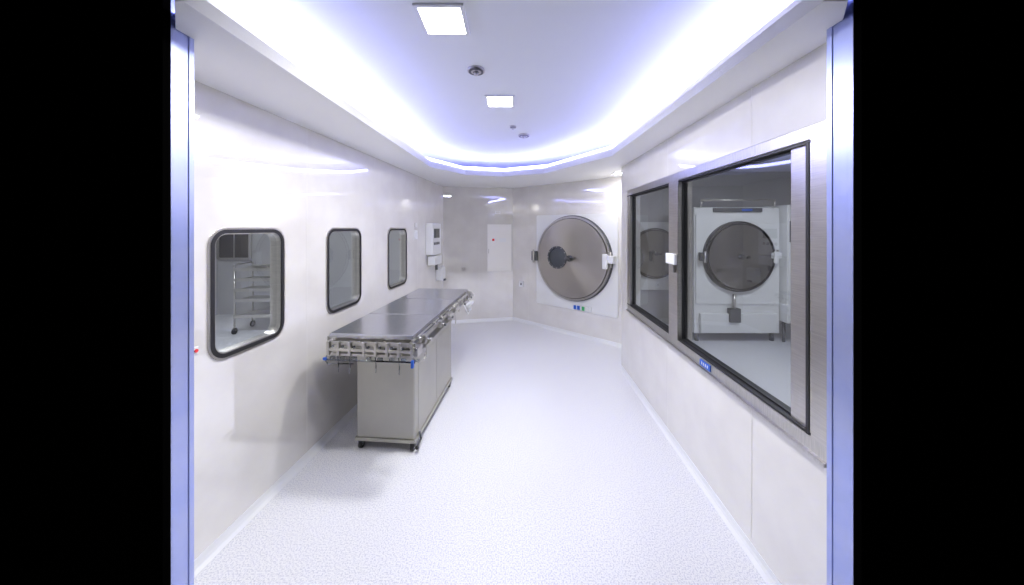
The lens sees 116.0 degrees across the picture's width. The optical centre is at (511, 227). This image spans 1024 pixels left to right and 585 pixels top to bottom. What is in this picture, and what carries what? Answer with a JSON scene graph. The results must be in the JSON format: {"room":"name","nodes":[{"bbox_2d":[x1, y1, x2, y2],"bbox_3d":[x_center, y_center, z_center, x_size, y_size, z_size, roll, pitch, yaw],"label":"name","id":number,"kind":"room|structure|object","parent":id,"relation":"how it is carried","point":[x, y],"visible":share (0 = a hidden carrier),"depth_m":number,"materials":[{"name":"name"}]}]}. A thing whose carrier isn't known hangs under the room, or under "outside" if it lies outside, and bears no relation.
{"room":"clean room","nodes":[
{"label":"clean room","id":0,"kind":"room"},
{"bbox_2d":[215,246,217,314],"bbox_3d":[-5.640,0.340,3.650,0.080,2.620,4.900,0,0,0],"label":"wall","id":1,"kind":"structure","parent":0,"point":[216,260],"depth_m":6.06,"materials":[{"name":"paint"}]},
{"bbox_2d":[218,231,399,314],"bbox_3d":[-3.375,0.340,6.140,4.450,2.620,0.080,0,0,0],"label":"wall","id":2,"kind":"structure","parent":0,"point":[339,242],"depth_m":6.10,"materials":[{"name":"paint"}]},
{"bbox_2d":[216,234,251,259],"bbox_3d":[-5.250,0.315,6.045,0.640,0.570,0.030,0,0,0],"label":"window","id":3,"kind":"structure","parent":2,"relation":"in","point":[228,246],"depth_m":6.05,"materials":[{"name":"glass"}]},
{"bbox_2d":[194,80,442,559],"bbox_3d":[-1.410,0.340,3.338,0.081,2.620,4.346,0,0,5],"label":"wall","id":4,"kind":"structure","parent":0,"point":[258,410],"depth_m":2.06,"materials":[{"name":"paint"}]},
{"bbox_2d":[194,346,198,354],"bbox_3d":[-1.519,0.590,1.538,0.011,0.040,0.024,0,0,5],"label":"button","id":5,"kind":"object","parent":4,"relation":"attached to","point":[196,350],"visible":0.73,"depth_m":1.54,"materials":[{"name":"red plastic"}]},
{"bbox_2d":[207,228,284,359],"bbox_3d":[-1.524,0.344,1.837,0.070,0.692,0.482,0,0,5],"label":"window","id":6,"kind":"structure","parent":4,"relation":"in","point":[277,239],"depth_m":1.88,"materials":[{"name":"metal"}]},
{"bbox_2d":[194,404,356,577],"bbox_3d":[-1.356,1.621,3.334,0.033,0.055,4.346,0,0,5],"label":"baseboard","id":7,"kind":"structure","parent":4,"relation":"attached to","point":[211,551],"depth_m":1.90,"materials":[{"name":"white plastic"}]},
{"bbox_2d":[326,228,361,313],"bbox_3d":[-1.448,0.344,2.727,0.070,0.692,0.492,0,0,5],"label":"window","id":8,"kind":"structure","parent":4,"relation":"in","point":[356,234],"depth_m":2.93,"materials":[{"name":"metal"}]},
{"bbox_2d":[387,228,406,289],"bbox_3d":[-1.362,0.344,3.737,0.070,0.692,0.512,0,0,5],"label":"window","id":9,"kind":"structure","parent":4,"relation":"in","point":[403,232],"depth_m":3.95,"materials":[{"name":"glass"}]},
{"bbox_2d":[414,223,417,238],"bbox_3d":[-1.284,0.041,4.251,0.018,0.201,0.103,0,0,5],"label":"switch plate","id":10,"kind":"object","parent":4,"relation":"attached to","point":[415,224],"visible":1,"depth_m":4.23,"materials":[{"name":"white plastic"}]},
{"bbox_2d":[426,223,441,269],"bbox_3d":[-1.177,0.280,4.845,0.130,0.700,0.400,0,0,5],"label":"control unit","id":11,"kind":"object","parent":4,"relation":"attached to","point":[433,230],"visible":1,"depth_m":4.68,"materials":[{"name":"white plastic"}]},
{"bbox_2d":[436,266,445,280],"bbox_3d":[-1.142,0.740,5.194,0.140,0.220,0.180,0,0,5],"label":"soap dispenser","id":12,"kind":"object","parent":4,"relation":"attached to","point":[440,273],"visible":0.94,"depth_m":5.11,"materials":[{"name":"white plastic"}]},
{"bbox_2d":[443,187,512,319],"bbox_3d":[-0.592,0.340,5.659,1.228,2.620,0.080,0,0,-11],"label":"wall","id":13,"kind":"structure","parent":0,"point":[467,211],"depth_m":5.61,"materials":[{"name":"paint"}]},
{"bbox_2d":[451,317,512,323],"bbox_3d":[-0.581,1.621,5.605,1.228,0.055,0.031,0,0,-11],"label":"baseboard","id":14,"kind":"structure","parent":13,"relation":"attached to","point":[502,318],"depth_m":5.62,"materials":[{"name":"white plastic"}]},
{"bbox_2d":[487,224,511,271],"bbox_3d":[-0.224,0.350,5.686,0.440,0.840,0.013,0,0,-11],"label":"access panel","id":15,"kind":"object","parent":13,"relation":"attached to","point":[499,236],"depth_m":5.69,"materials":[{"name":"white metal"}]},
{"bbox_2d":[194,315,790,584],"bbox_3d":[-0.300,1.690,2.800,10.800,0.080,6.800,0,0,0],"label":"floor","id":16,"kind":"structure","parent":0,"point":[539,462],"depth_m":2.01,"materials":[{"name":"plastic"}]},
{"bbox_2d":[231,261,269,333],"bbox_3d":[-4.000,1.103,5.200,0.715,1.093,0.500,0,0,-6],"label":"trolley","id":17,"kind":"object","parent":16,"relation":"on","point":[252,314],"visible":0.52,"depth_m":4.99,"materials":[{"name":"silver metal"}]},
{"bbox_2d":[323,288,473,450],"bbox_3d":[-0.875,1.188,2.990,0.740,0.925,1.780,0,0,5],"label":"table","id":18,"kind":"object","parent":16,"relation":"on","point":[403,361],"visible":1,"depth_m":2.40,"materials":[{"name":"metal"}]},
{"bbox_2d":[692,199,790,341],"bbox_3d":[3.390,0.618,4.825,1.500,2.065,0.730,0,0,0],"label":"autoclave","id":19,"kind":"object","parent":16,"relation":"on","point":[741,256],"visible":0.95,"depth_m":4.59,"materials":[{"name":"white metal"}]},
{"bbox_2d":[214,0,794,171],"bbox_3d":[-0.300,-1.010,3.585,10.800,0.080,5.230,0,0,0],"label":"ceiling","id":20,"kind":"structure","parent":0,"point":[582,76],"depth_m":1.85,"materials":[{"name":"white paint"}]},
{"bbox_2d":[412,3,469,35],"bbox_3d":[-0.320,-0.965,1.490,0.220,0.010,0.220,0,0,0],"label":"recessed light","id":21,"kind":"object","parent":20,"relation":"in","point":[436,19],"visible":1,"depth_m":1.47,"materials":[{"name":"white plastic"}]},
{"bbox_2d":[468,65,484,75],"bbox_3d":[-0.220,-0.953,1.960,0.104,0.035,0.104,0,0,0],"label":"ceiling speaker","id":22,"kind":"object","parent":20,"relation":"attached to","point":[475,70],"depth_m":1.94},
{"bbox_2d":[485,95,514,107],"bbox_3d":[-0.090,-0.965,2.440,0.220,0.010,0.220,0,0,0],"label":"recessed light","id":23,"kind":"object","parent":20,"relation":"in","point":[492,101],"visible":1,"depth_m":2.44,"materials":[{"name":"white plastic"}]},
{"bbox_2d":[518,133,529,138],"bbox_3d":[0.125,-0.953,3.340,0.120,0.035,0.120,0,0,0],"label":"smoke detector","id":24,"kind":"object","parent":20,"relation":"attached to","point":[523,135],"visible":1,"depth_m":3.32,"materials":[{"name":"plastic"}]},
{"bbox_2d":[174,0,847,187],"bbox_3d":[0.041,-0.738,3.332,2.847,0.055,4.834,0,0,5],"label":"ceiling soffit","id":25,"kind":"structure","parent":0,"point":[223,63],"depth_m":1.69,"materials":[{"name":"white paint"}]},
{"bbox_2d":[180,0,827,176],"bbox_3d":[-0.022,-0.748,2.716,2.039,0.075,3.433,0,0,0],"label":"trim soffit lip","id":26,"kind":"object","parent":25,"relation":"attached to","point":[752,38],"visible":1,"depth_m":1.49,"materials":[{"name":"white paint"}]},
{"bbox_2d":[426,144,616,170],"bbox_3d":[-0.022,-0.806,2.851,2.225,0.068,3.362,0,0,0],"label":"led strip","id":27,"kind":"object","parent":25,"relation":"attached to","point":[610,147],"visible":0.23,"depth_m":4.27,"materials":[{"name":"white plastic"}]},
{"bbox_2d":[0,0,1023,584],"bbox_3d":[-0.300,0.315,1.070,10.800,2.670,0.200,0,0,0],"label":"wall","id":28,"kind":"structure","parent":0,"point":[85,84],"depth_m":1.10,"materials":[{"name":"black"}]},
{"bbox_2d":[170,0,853,584],"bbox_3d":[-0.035,0.340,1.133,2.433,2.620,0.089,0,0,1],"label":"door frame","id":29,"kind":"structure","parent":28,"relation":"attached to","point":[840,37],"depth_m":1.13,"materials":[{"name":"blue metal"}]},
{"bbox_2d":[519,281,523,286],"bbox_3d":[0.161,0.980,5.600,0.100,0.100,0.018,0,0,42],"label":"wall socket","id":30,"kind":"object","parent":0,"point":[521,283],"depth_m":5.59,"materials":[{"name":"white plastic"}]},
{"bbox_2d":[513,176,621,343],"bbox_3d":[0.808,0.340,5.085,2.052,2.620,0.080,0,0,42],"label":"wall","id":31,"kind":"structure","parent":0,"point":[604,195],"depth_m":5.10,"materials":[{"name":"white paint"}]},
{"bbox_2d":[513,317,621,348],"bbox_3d":[0.771,1.621,5.044,2.052,0.055,0.030,0,0,42],"label":"baseboard","id":32,"kind":"structure","parent":31,"relation":"attached to","point":[606,342],"depth_m":4.93,"materials":[{"name":"white plastic"}]},
{"bbox_2d":[531,213,617,317],"bbox_3d":[0.872,0.520,4.850,1.450,1.460,0.179,0,0,42],"label":"hatch","id":33,"kind":"object","parent":31,"relation":"attached to","point":[575,256],"visible":1,"depth_m":4.76,"materials":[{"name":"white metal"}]},
{"bbox_2d":[572,304,591,312],"bbox_3d":[1.047,1.196,4.774,0.318,0.079,0.022,0,0,42],"label":"switch plate","id":34,"kind":"object","parent":33,"relation":"attached to","point":[574,306],"visible":1,"depth_m":4.76,"materials":[{"name":"white plastic"}]},
{"bbox_2d":[640,172,790,323],"bbox_3d":[3.450,0.340,5.540,3.100,2.620,0.080,0,0,0],"label":"wall","id":35,"kind":"structure","parent":0,"point":[654,206],"depth_m":5.50,"materials":[{"name":"paint"}]},
{"bbox_2d":[640,222,668,289],"bbox_3d":[2.412,0.475,5.364,0.941,1.150,0.179,0,0,0],"label":"hatch","id":36,"kind":"object","parent":35,"relation":"attached to","point":[654,236],"visible":0.44,"depth_m":5.37,"materials":[{"name":"silver metal"}]},
{"bbox_2d":[622,42,826,584],"bbox_3d":[1.279,0.340,2.444,0.081,2.620,2.551,0,0,2],"label":"wall","id":37,"kind":"structure","parent":0,"point":[711,425],"depth_m":1.69,"materials":[{"name":"paint"}]},
{"bbox_2d":[620,366,781,584],"bbox_3d":[1.224,1.621,2.446,0.031,0.055,2.551,0,0,2],"label":"baseboard","id":38,"kind":"structure","parent":37,"relation":"attached to","point":[762,567],"depth_m":1.92,"materials":[{"name":"white plastic"}]},
{"bbox_2d":[626,120,826,467],"bbox_3d":[1.240,0.242,2.313,0.130,1.295,2.258,0,0,2],"label":"window","id":39,"kind":"structure","parent":37,"relation":"in","point":[804,423],"depth_m":1.36,"materials":[{"name":"metal"}]},
{"bbox_2d":[751,88,751,541],"bbox_3d":[1.213,0.440,1.620,0.001,2.300,0.003,0,0,1],"label":"trim","id":40,"kind":"structure","parent":37,"relation":"attached to","point":[751,88],"depth_m":1.62,"materials":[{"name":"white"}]}
]}

